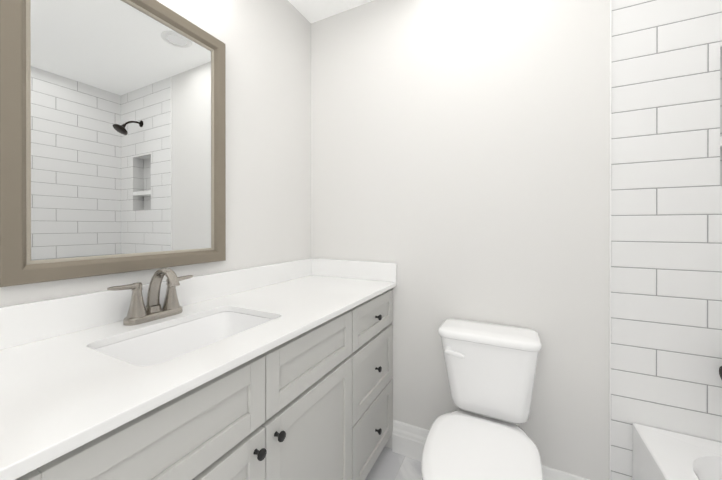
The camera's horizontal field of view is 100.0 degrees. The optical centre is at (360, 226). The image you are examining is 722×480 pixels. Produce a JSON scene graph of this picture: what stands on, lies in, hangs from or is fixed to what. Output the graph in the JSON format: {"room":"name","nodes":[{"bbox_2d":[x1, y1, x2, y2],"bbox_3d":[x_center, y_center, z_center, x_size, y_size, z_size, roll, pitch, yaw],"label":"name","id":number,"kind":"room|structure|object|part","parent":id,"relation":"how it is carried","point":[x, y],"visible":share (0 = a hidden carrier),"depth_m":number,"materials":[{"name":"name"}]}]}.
{"room":"bathroom","nodes":[
{"label":"bathroom","id":0,"kind":"room"},
{"bbox_2d":[0,0,310,306],"bbox_3d":[-0.913,-0.026,0.797,0.120,2.440,2.690,0,0,27],"label":"wall","id":1,"kind":"structure","parent":0,"point":[268,125],"depth_m":1.48,"materials":[{"name":"white paint"}]},
{"bbox_2d":[0,0,225,286],"bbox_3d":[-0.724,-0.315,1.005,0.025,0.916,0.633,0,0,27],"label":"mirror","id":2,"kind":"object","parent":1,"relation":"attached to","point":[112,136],"visible":1,"depth_m":0.92,"materials":[{"name":"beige mirror"}]},
{"bbox_2d":[0,258,311,349],"bbox_3d":[-0.719,0.244,1.021,0.020,0.100,1.872,0,0,27],"label":"backsplash","id":3,"kind":"structure","parent":1,"relation":"attached to","point":[30,321],"depth_m":0.88,"materials":[{"name":"white stone"}]},
{"bbox_2d":[288,0,372,22],"bbox_3d":[0.149,-1.275,0.258,2.500,0.060,2.690,0,0,27],"label":"ceiling","id":4,"kind":"structure","parent":0,"point":[311,11],"depth_m":1.72,"materials":[{"name":"white paint"}]},
{"bbox_2d":[365,447,421,479],"bbox_3d":[0.149,1.225,0.263,2.500,0.060,2.690,0,0,27],"label":"floor","id":5,"kind":"structure","parent":0,"point":[389,464],"depth_m":1.50,"materials":[{"name":"tile"}]},
{"bbox_2d":[0,282,396,479],"bbox_3d":[-0.474,0.754,0.904,0.564,0.879,1.860,0,0,27],"label":"bathroom vanity","id":6,"kind":"object","parent":5,"relation":"on","point":[281,371],"depth_m":0.81,"materials":[{"name":"grey wood"}]},
{"bbox_2d":[0,274,395,477],"bbox_3d":[-0.479,0.304,0.899,0.558,0.021,1.872,0,0,27],"label":"countertop","id":7,"kind":"structure","parent":6,"relation":"on","point":[54,392],"depth_m":0.64,"materials":[{"name":"white stone"}]},
{"bbox_2d":[104,268,195,325],"bbox_3d":[-0.629,0.212,0.959,0.148,0.164,0.252,0,0,27],"label":"faucet","id":8,"kind":"object","parent":7,"relation":"on","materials":[{"name":"silver metal"}]},
{"bbox_2d":[96,306,275,361],"bbox_3d":[-0.475,0.388,0.882,0.316,0.170,0.455,0,0,27],"label":"sink","id":9,"kind":"object","parent":7,"relation":"in","point":[164,341],"depth_m":0.98,"materials":[{"name":"white ceramic"}]},
{"bbox_2d":[421,318,542,479],"bbox_3d":[0.431,0.816,1.081,0.396,0.755,0.714,0,0,27],"label":"toilet","id":10,"kind":"object","parent":5,"relation":"on","point":[491,372],"visible":0.98,"depth_m":1.18,"materials":[{"name":"white ceramic"}]},
{"bbox_3d":[0.391,0.526,1.272,0.087,0.033,0.030,0,0,27],"label":"flush lever","id":11,"kind":"part","parent":10,"relation":"part of","materials":[{"name":"white ceramic"}]},
{"bbox_3d":[0.381,0.766,0.982,0.366,0.026,0.491,0,0,27],"label":"seat lid","id":12,"kind":"part","parent":10,"relation":"part of","materials":[{"name":"white plastic"}]},
{"bbox_3d":[0.546,0.632,1.309,0.378,0.323,0.192,0,0,27],"label":"tank","id":13,"kind":"part","parent":10,"relation":"part of","materials":[{"name":"white ceramic"}]},
{"bbox_3d":[0.544,0.455,1.305,0.396,0.034,0.212,0,0,27],"label":"tank lid","id":14,"kind":"part","parent":10,"relation":"part of","materials":[{"name":"white ceramic"}]},
{"bbox_3d":[0.414,0.996,1.048,0.362,0.394,0.619,0,0,27],"label":"bowl","id":15,"kind":"part","parent":10,"relation":"part of","materials":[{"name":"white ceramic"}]},
{"bbox_2d":[632,423,721,479],"bbox_3d":[1.035,0.976,0.332,0.733,0.437,1.520,0,0,27],"label":"bathtub","id":16,"kind":"object","parent":5,"relation":"on","point":[659,454],"visible":1,"depth_m":1.02,"materials":[{"name":"white ceramic"}]},
{"bbox_2d":[311,0,721,479],"bbox_3d":[0.729,-0.028,1.408,2.500,2.440,0.120,0,0,27],"label":"wall","id":17,"kind":"structure","parent":0,"point":[460,159],"depth_m":1.30,"materials":[{"name":"white paint"}]},
{"bbox_2d":[312,258,395,281],"bbox_3d":[-0.052,0.242,1.722,0.538,0.100,0.019,0,0,27],"label":"backsplash","id":18,"kind":"structure","parent":17,"relation":"attached to","point":[378,271],"depth_m":1.70,"materials":[{"name":"white stone"}]},
{"bbox_2d":[392,420,589,479],"bbox_3d":[0.579,1.113,1.409,0.916,0.160,0.017,0,0,27],"label":"baseboard","id":19,"kind":"structure","parent":17,"relation":"attached to","point":[408,440],"depth_m":1.56,"materials":[{"name":"white"}]},
{"bbox_2d":[609,0,611,479],"bbox_3d":[0.991,-0.027,1.204,0.004,2.440,0.006,0,0,27],"label":"tile trim","id":20,"kind":"structure","parent":17,"relation":"attached to","point":[610,250],"depth_m":1.20,"materials":[{"name":"white"}]},
{"bbox_2d":[719,366,721,379],"bbox_3d":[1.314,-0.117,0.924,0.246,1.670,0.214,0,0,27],"label":"tub spout","id":21,"kind":"object","parent":17,"relation":"attached to","point":[720,371],"visible":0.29,"depth_m":1.04,"materials":[{"name":"black metal"}]}
]}

